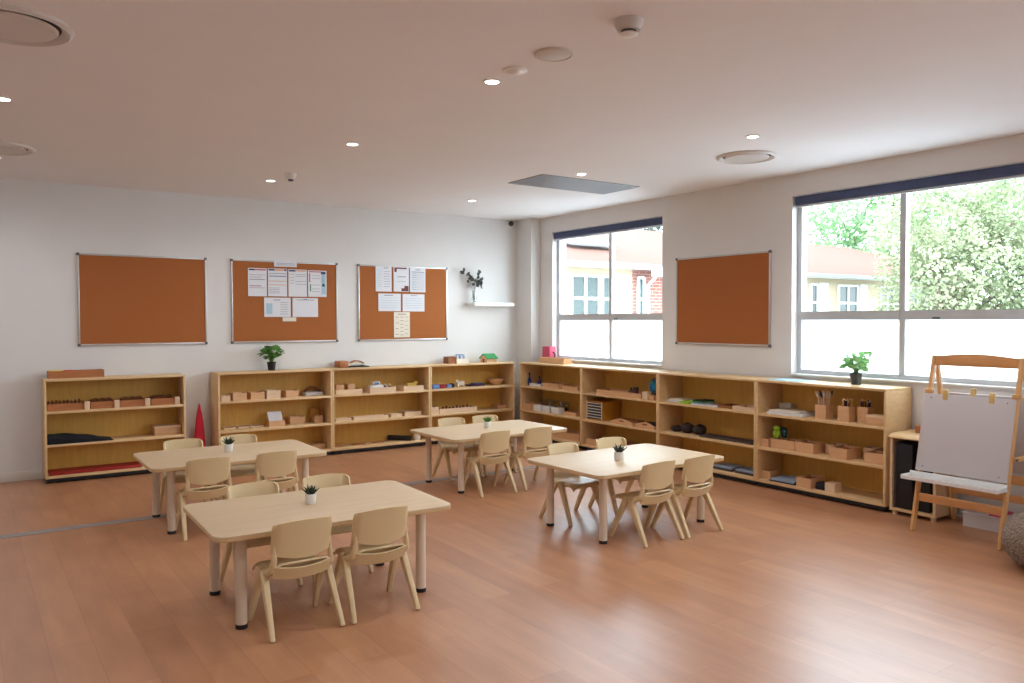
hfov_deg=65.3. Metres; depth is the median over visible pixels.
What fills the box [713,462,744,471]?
card stack
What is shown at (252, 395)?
wooden box
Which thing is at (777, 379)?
paper sheet
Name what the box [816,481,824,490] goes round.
box
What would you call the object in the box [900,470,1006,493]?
tray
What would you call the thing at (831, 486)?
wooden box
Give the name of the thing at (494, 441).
child chair
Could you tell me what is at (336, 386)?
wooden block
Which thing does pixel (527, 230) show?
wall
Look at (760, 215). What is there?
wall
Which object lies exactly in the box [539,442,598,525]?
child chair
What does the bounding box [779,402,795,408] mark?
wooden box
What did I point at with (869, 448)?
wooden box
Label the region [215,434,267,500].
child chair
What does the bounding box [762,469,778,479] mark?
wooden box
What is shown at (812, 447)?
wooden box
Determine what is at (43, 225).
wall
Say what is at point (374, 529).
child chair
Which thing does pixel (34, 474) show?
baseboard
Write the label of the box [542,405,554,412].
box
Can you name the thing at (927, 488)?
folder
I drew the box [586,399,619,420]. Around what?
drawer unit
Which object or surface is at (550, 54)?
ceiling speaker
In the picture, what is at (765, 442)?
wooden box
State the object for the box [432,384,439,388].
block
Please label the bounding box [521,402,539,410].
wooden box
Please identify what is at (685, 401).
booklet
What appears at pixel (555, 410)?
box
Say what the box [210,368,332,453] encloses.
storage shelf
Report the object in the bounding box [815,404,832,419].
wooden box
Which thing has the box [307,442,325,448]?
wooden tray
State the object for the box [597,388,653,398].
tray
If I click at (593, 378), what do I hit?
storage shelf
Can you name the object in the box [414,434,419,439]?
cup
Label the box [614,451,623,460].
pot
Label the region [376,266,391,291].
paper sheet
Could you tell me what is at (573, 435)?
wooden tray
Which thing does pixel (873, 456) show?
wooden box
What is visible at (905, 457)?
portfolio
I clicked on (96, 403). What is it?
box
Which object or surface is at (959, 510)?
baseboard
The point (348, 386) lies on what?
wooden block
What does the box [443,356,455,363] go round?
wooden box
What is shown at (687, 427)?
bundle
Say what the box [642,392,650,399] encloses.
wooden block
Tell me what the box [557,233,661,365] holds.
window
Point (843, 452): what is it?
wooden box
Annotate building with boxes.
[566,230,994,313]
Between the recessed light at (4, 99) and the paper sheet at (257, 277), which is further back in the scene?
the paper sheet at (257, 277)
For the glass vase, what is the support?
on the floating shelf at (471, 303)
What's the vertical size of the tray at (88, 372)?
0.068 m
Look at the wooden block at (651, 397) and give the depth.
8.32 m
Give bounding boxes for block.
[334,384,342,389]
[345,383,354,389]
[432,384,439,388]
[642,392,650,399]
[649,395,655,399]
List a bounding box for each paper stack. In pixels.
[666,397,694,401]
[769,475,795,484]
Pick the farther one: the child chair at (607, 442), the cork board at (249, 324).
the cork board at (249, 324)
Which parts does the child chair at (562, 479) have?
leg, backrest, leg, seat, leg, leg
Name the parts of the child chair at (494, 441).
leg, leg, post, seat, backrest, leg, leg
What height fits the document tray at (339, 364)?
0.075 m
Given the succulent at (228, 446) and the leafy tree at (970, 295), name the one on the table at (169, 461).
the succulent at (228, 446)
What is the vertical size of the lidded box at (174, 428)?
0.090 m
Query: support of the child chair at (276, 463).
on the floor
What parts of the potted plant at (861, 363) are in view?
pot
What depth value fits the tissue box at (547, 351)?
10.17 m
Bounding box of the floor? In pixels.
[0,437,1023,682]
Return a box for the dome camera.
[506,220,513,227]
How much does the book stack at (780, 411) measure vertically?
0.036 m
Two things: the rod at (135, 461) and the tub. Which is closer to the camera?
the tub
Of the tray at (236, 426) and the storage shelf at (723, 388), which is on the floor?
the storage shelf at (723, 388)
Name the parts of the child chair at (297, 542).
leg, leg, post, seat, backrest, leg, post, leg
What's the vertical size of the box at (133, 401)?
0.092 m
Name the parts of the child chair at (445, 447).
leg, post, leg, backrest, seat, leg, leg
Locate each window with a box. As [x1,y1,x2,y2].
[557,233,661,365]
[789,193,1023,389]
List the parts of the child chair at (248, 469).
backrest, seat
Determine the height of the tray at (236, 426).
0.018 m
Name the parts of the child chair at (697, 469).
leg, leg, post, seat, leg, backrest, post, leg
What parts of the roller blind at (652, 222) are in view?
head rail, rail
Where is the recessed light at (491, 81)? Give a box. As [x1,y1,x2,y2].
[483,78,500,84]
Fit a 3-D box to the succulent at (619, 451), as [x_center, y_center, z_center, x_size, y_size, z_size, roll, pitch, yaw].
[0.776,0.794,5.744,0.105,0.122,0.111,1,2,23]
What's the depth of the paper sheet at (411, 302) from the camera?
9.77 m
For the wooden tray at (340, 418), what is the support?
on the storage shelf at (346, 433)
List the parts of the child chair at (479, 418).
leg, backrest, leg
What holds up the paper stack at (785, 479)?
on the storage shelf at (863, 484)
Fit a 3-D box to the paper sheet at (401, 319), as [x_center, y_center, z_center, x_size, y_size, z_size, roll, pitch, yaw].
[-1.334,-0.203,9.688,0.214,0.307,0.002,-1,2,-34]
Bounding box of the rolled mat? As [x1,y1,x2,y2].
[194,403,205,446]
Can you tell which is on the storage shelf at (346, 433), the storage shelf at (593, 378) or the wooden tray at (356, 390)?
the wooden tray at (356, 390)
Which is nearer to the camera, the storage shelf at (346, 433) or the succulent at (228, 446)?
the succulent at (228, 446)
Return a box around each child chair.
[160,438,214,511]
[176,457,231,540]
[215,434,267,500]
[220,481,302,584]
[247,450,298,491]
[247,516,344,642]
[302,473,373,582]
[327,506,419,623]
[432,417,483,480]
[464,430,517,497]
[471,415,516,476]
[503,426,554,490]
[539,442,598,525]
[588,437,649,515]
[608,460,683,547]
[650,454,723,538]
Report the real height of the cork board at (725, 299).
0.908 m
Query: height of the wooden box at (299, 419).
0.078 m
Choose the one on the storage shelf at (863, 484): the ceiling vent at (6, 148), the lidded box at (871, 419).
the lidded box at (871, 419)
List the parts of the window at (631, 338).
frosted pane, sill, frosted pane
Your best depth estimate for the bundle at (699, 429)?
7.88 m
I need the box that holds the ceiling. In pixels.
[0,0,1023,220]
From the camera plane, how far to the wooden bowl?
10.24 m
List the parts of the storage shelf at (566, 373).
panel, shelf, shelf, panel, panel, panel, panel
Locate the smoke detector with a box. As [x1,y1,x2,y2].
[502,66,526,75]
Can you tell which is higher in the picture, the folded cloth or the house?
the house
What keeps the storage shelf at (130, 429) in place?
on the floor
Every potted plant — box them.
[257,345,284,370]
[838,351,872,384]
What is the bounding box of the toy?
[773,425,787,437]
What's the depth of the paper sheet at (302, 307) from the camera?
9.00 m
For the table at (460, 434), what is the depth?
7.36 m
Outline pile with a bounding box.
[691,399,716,405]
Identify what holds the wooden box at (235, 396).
on the storage shelf at (247, 412)
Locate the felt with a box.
[465,382,483,385]
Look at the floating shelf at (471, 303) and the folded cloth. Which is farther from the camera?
the floating shelf at (471, 303)
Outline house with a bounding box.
[479,353,497,362]
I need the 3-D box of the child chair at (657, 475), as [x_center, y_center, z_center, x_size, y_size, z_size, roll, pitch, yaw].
[0.919,1.073,5.482,0.372,0.552,0.370,-1,2,-35]
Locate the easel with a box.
[900,354,1023,549]
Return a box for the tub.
[962,510,1013,532]
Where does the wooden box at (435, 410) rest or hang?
on the storage shelf at (482, 397)
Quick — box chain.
[555,241,555,322]
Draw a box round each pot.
[224,443,232,451]
[305,493,315,503]
[484,421,490,427]
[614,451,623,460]
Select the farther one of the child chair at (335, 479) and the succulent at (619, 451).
the succulent at (619, 451)
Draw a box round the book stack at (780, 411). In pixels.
[767,408,814,416]
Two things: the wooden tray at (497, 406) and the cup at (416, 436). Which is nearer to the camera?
the cup at (416, 436)
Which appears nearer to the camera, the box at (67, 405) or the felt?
the box at (67, 405)
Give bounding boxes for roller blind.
[553,216,661,240]
[793,161,1023,207]
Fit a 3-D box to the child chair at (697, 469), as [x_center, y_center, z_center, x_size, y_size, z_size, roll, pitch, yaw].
[1.245,1.066,5.705,0.372,0.552,0.370,-1,2,-36]
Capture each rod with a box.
[48,461,137,470]
[48,462,138,473]
[49,463,139,471]
[49,464,141,475]
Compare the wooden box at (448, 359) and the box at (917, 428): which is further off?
the wooden box at (448, 359)
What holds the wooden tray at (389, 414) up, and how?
on the storage shelf at (346, 433)
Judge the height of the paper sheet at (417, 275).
0.299 m
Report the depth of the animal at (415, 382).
9.55 m
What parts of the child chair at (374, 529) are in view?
leg, leg, post, seat, backrest, leg, post, leg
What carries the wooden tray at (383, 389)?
on the storage shelf at (346, 433)
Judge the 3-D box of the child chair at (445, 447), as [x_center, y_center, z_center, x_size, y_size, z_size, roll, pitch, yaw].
[-0.519,1.018,7.654,0.372,0.552,0.370,-1,2,-34]
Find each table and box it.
[133,440,326,534]
[183,480,450,629]
[410,420,566,493]
[527,443,723,543]
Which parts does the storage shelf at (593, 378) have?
panel, panel, shelf, shelf, panel, panel, panel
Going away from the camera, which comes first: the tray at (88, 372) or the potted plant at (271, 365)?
the tray at (88, 372)
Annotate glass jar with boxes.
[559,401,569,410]
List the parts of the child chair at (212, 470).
leg, leg, post, seat, backrest, post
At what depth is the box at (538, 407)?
9.99 m
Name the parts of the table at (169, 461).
leg, leg, leg, leg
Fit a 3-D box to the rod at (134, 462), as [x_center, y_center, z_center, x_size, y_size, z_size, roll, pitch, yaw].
[-4.018,1.218,7.703,0.780,0.028,0.053,-1,2,-34]
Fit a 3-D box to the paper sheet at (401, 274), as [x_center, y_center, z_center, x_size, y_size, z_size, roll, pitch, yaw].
[-1.339,-0.750,9.671,0.205,0.294,0.002,-1,2,-34]
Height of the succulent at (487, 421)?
0.109 m
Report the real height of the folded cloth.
0.090 m
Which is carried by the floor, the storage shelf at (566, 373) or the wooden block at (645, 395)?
the storage shelf at (566, 373)
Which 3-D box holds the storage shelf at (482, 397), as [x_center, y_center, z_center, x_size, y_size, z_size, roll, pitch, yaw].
[-0.560,0.750,10.049,1.227,0.959,0.318,-1,2,-34]
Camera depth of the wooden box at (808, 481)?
6.81 m
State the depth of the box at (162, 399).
7.95 m
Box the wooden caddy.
[310,408,323,422]
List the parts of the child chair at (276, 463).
post, seat, backrest, leg, post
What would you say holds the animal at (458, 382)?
on the storage shelf at (482, 397)
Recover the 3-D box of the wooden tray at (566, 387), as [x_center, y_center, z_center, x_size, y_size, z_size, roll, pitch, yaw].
[0.767,0.554,9.486,0.200,0.050,0.294,-1,2,-34]
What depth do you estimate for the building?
21.84 m
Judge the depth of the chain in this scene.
10.24 m
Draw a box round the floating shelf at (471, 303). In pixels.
[467,302,514,306]
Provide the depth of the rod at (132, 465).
7.58 m
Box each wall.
[0,178,516,472]
[516,218,539,419]
[540,134,1023,513]
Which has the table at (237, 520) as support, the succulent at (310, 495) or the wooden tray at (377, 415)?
the succulent at (310, 495)
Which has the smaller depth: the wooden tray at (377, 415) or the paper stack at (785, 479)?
the paper stack at (785, 479)
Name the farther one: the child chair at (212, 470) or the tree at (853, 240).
the tree at (853, 240)
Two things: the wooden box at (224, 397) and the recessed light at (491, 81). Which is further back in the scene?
the wooden box at (224, 397)
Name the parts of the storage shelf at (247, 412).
panel, panel, panel, shelf, shelf, panel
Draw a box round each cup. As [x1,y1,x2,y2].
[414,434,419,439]
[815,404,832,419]
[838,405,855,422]
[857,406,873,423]
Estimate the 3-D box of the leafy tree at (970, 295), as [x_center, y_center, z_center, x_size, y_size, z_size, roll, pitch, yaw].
[14.020,-2.034,22.349,8.483,6.537,4.626,0,2,8]
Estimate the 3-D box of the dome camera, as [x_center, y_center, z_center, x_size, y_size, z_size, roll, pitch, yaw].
[-0.015,-1.551,10.533,0.090,0.090,0.082,-1,2,-34]
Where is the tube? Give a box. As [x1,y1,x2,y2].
[388,435,411,440]
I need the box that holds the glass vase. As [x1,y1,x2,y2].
[460,268,482,299]
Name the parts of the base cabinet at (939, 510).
panel, panel, panel, panel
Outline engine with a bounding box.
[628,387,638,393]
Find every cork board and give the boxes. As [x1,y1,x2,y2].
[76,252,207,346]
[230,259,337,343]
[357,264,447,340]
[675,250,771,346]
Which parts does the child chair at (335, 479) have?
backrest, seat, leg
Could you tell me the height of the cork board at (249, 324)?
0.908 m
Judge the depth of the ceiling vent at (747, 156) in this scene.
6.39 m
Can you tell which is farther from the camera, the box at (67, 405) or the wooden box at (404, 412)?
the wooden box at (404, 412)
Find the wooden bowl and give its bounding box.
[487,378,503,384]
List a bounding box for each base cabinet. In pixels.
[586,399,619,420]
[889,429,957,521]
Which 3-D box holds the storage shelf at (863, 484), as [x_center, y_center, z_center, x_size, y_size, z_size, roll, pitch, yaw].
[2.685,0.831,6.775,0.364,0.959,1.227,-1,2,-34]
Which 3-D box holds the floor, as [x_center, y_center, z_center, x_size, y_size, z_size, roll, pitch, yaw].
[0.679,1.489,2.522,9.050,0.120,14.600,-1,2,-34]
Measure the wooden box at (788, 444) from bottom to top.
0.086 m
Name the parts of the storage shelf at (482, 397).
panel, panel, panel, shelf, shelf, panel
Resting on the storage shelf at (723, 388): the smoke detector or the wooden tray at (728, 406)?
the wooden tray at (728, 406)
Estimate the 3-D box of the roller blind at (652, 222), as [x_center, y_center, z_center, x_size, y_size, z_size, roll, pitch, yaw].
[1.103,-1.324,9.446,0.068,0.108,1.943,-1,2,-34]
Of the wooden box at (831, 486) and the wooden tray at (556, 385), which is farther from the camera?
the wooden tray at (556, 385)
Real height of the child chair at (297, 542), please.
0.552 m
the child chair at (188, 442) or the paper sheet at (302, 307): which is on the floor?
the child chair at (188, 442)
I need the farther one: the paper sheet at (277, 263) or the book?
the paper sheet at (277, 263)
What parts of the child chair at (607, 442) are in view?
leg, backrest, leg, seat, leg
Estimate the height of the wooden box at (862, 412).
0.130 m
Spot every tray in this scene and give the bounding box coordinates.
[47,369,103,378]
[221,426,235,429]
[235,425,248,428]
[248,424,262,427]
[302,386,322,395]
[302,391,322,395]
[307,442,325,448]
[334,360,368,367]
[334,388,361,394]
[334,417,350,421]
[350,414,387,419]
[363,385,395,392]
[388,413,401,416]
[396,384,423,390]
[439,404,476,413]
[491,404,505,408]
[529,383,542,386]
[543,382,570,388]
[552,429,579,441]
[562,385,579,391]
[564,410,579,416]
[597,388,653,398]
[611,418,644,426]
[635,421,655,429]
[699,434,753,444]
[718,403,741,408]
[732,404,753,411]
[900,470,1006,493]
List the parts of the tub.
magenta lid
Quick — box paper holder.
[265,411,284,426]
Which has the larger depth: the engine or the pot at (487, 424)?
the engine
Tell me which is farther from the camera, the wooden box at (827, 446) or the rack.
the rack
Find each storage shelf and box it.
[41,373,185,482]
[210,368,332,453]
[326,364,429,453]
[422,361,514,443]
[520,362,601,447]
[581,366,674,449]
[658,371,775,483]
[755,378,911,510]
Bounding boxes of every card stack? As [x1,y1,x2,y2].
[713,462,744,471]
[735,467,752,475]
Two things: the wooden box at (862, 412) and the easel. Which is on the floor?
the easel
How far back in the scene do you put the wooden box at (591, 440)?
9.13 m
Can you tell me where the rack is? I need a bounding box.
[454,354,467,363]
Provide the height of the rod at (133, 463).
0.028 m
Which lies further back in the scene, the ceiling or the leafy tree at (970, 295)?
the leafy tree at (970, 295)
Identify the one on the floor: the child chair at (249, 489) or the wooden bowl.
the child chair at (249, 489)
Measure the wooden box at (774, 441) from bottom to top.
0.080 m
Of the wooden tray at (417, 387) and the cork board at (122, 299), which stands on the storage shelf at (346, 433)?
the wooden tray at (417, 387)
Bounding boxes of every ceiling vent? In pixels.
[0,3,74,46]
[0,141,35,155]
[508,174,639,193]
[716,150,776,163]
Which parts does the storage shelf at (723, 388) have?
panel, shelf, shelf, panel, panel, panel, panel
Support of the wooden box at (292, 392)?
on the storage shelf at (247, 412)
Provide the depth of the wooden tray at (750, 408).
7.35 m
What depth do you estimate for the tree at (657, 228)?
37.48 m
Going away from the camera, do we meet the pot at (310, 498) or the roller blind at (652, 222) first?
the pot at (310, 498)
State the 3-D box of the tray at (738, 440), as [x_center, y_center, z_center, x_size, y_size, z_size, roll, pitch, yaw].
[2.086,0.925,7.560,0.170,0.016,0.682,-1,2,-34]
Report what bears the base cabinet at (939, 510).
on the floor
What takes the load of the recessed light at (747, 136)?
in the ceiling
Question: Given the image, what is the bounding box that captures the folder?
[918,471,932,512]
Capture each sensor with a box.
[285,172,295,181]
[614,15,643,38]
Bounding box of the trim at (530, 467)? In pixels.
[0,466,541,538]
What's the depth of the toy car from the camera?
9.28 m
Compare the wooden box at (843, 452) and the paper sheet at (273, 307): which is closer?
the wooden box at (843, 452)
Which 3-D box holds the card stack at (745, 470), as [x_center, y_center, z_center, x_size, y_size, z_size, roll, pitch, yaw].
[2.231,1.208,7.428,0.200,0.038,0.240,-1,2,-34]
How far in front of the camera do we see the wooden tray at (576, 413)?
9.53 m
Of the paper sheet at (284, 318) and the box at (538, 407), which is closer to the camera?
the paper sheet at (284, 318)
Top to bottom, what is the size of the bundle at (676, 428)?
0.060 m
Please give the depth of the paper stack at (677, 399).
8.16 m
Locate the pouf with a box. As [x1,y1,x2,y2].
[1001,512,1023,566]
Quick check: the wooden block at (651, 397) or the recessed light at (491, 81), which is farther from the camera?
the wooden block at (651, 397)
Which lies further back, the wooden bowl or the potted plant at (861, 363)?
the wooden bowl
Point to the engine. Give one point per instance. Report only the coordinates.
(634, 389)
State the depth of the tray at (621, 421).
8.65 m
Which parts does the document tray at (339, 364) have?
board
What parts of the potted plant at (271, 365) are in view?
pot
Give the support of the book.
on the book stack at (780, 411)
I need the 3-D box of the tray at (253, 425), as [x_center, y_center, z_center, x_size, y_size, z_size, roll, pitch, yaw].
[-2.753,0.906,8.583,0.128,0.018,0.130,-1,2,-34]
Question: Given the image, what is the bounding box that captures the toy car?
[368,381,382,387]
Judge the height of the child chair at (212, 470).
0.552 m
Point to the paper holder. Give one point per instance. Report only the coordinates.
(275, 418)
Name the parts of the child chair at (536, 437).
leg, leg, post, seat, leg, backrest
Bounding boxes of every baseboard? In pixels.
[0,470,43,482]
[956,508,1013,516]
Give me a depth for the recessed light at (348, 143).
5.95 m
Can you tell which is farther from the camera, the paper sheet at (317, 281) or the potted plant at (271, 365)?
the paper sheet at (317, 281)
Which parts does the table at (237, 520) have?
leg, leg, leg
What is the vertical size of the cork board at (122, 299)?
0.908 m
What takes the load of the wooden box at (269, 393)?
on the storage shelf at (247, 412)
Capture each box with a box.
[46,398,89,411]
[88,397,119,408]
[117,395,149,406]
[147,394,179,405]
[151,423,180,435]
[220,394,230,401]
[229,391,246,400]
[247,391,264,399]
[263,389,279,398]
[282,389,298,397]
[286,415,304,423]
[399,410,420,415]
[432,406,438,414]
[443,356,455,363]
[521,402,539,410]
[533,404,545,411]
[539,357,571,364]
[542,346,555,356]
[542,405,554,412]
[551,407,564,413]
[586,436,632,445]
[761,437,772,446]
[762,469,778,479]
[771,437,784,447]
[778,438,801,451]
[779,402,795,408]
[795,440,824,454]
[796,474,824,488]
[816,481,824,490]
[825,443,849,453]
[825,481,841,492]
[829,445,860,459]
[863,446,882,457]
[864,450,882,464]
[866,414,883,426]
[915,425,920,432]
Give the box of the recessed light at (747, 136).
[746,135,759,138]
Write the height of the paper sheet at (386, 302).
0.211 m
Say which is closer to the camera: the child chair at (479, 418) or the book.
the book
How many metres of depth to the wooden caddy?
8.98 m
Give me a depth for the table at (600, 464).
5.79 m
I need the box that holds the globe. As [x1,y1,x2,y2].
[649,378,655,395]
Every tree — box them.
[639,227,661,230]
[807,177,1023,269]
[859,178,1023,310]
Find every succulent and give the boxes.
[222,436,234,451]
[301,484,318,503]
[483,416,491,427]
[613,444,626,460]
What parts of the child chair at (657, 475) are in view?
leg, post, leg, seat, leg, backrest, post, leg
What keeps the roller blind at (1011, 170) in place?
attached to the window at (903, 342)
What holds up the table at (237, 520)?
on the floor
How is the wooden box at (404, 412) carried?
on the storage shelf at (346, 433)
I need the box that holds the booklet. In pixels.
[679,400,692,403]
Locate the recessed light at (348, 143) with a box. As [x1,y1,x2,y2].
[346,142,358,145]
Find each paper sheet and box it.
[248,268,266,295]
[264,297,290,316]
[268,268,286,296]
[274,260,296,266]
[283,317,295,320]
[288,269,306,296]
[292,298,317,316]
[308,270,326,296]
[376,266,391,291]
[378,293,400,310]
[394,267,408,291]
[394,312,409,337]
[403,294,424,311]
[410,268,425,291]
[765,378,817,381]
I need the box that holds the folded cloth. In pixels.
[47,433,112,444]
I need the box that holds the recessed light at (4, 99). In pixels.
[0,96,12,101]
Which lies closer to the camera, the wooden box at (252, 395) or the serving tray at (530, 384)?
the wooden box at (252, 395)
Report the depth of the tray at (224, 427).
8.40 m
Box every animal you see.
[406,380,417,385]
[455,379,464,386]
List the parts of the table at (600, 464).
leg, leg, leg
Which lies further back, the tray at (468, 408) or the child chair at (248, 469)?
the tray at (468, 408)
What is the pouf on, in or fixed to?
on the floor
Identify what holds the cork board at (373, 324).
attached to the wall at (43, 225)
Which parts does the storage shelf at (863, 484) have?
panel, panel, shelf, shelf, panel, panel, panel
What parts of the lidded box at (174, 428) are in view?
lid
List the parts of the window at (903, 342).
frosted pane, sill, frosted pane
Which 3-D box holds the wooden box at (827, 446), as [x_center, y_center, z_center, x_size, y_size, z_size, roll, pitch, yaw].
[2.764,0.912,6.784,0.150,0.080,0.132,-1,2,-34]
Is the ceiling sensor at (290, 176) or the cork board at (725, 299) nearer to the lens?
the ceiling sensor at (290, 176)
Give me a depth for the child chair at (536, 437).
7.09 m
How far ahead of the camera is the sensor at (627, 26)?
3.48 m
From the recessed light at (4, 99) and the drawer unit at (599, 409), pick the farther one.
the drawer unit at (599, 409)
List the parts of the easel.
leg, leg, rail, rail, rail, rail, leg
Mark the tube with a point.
(390, 437)
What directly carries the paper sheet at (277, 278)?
attached to the cork board at (249, 324)
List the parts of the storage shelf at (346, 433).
panel, panel, panel, panel, shelf, shelf, panel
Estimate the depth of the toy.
7.10 m
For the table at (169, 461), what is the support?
on the floor
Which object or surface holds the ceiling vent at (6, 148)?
in the ceiling
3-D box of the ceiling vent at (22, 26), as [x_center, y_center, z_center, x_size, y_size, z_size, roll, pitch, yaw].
[-2.226,-1.397,3.540,0.510,0.023,0.510,-1,2,-34]
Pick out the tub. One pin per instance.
(980, 520)
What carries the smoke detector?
attached to the ceiling
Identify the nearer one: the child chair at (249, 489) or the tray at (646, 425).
the child chair at (249, 489)
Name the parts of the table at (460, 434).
leg, leg, leg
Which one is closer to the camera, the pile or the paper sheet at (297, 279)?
the pile
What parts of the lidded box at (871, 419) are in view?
lid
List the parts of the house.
roof panel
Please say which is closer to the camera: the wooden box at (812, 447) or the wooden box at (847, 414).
the wooden box at (847, 414)
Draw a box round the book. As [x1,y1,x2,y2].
[767,411,814,416]
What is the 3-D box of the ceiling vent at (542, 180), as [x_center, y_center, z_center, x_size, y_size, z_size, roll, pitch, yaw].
[0.615,-1.524,7.783,1.200,0.008,0.550,-1,2,-34]
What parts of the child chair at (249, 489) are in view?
leg, leg, backrest, seat, leg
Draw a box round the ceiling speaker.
[534,47,572,61]
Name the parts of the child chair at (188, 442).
leg, leg, seat, backrest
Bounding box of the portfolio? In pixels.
[894,440,918,509]
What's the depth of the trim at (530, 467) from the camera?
5.93 m
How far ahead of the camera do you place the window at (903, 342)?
6.51 m
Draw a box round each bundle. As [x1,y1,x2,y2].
[671,425,680,431]
[680,422,693,432]
[692,424,706,434]
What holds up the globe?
on the storage shelf at (593, 378)
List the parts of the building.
pane, pane, pane, pane, wall panel, pane, wall panel, pane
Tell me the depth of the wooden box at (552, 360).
9.81 m
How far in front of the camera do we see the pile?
7.82 m
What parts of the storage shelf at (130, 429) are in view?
panel, panel, panel, shelf, shelf, panel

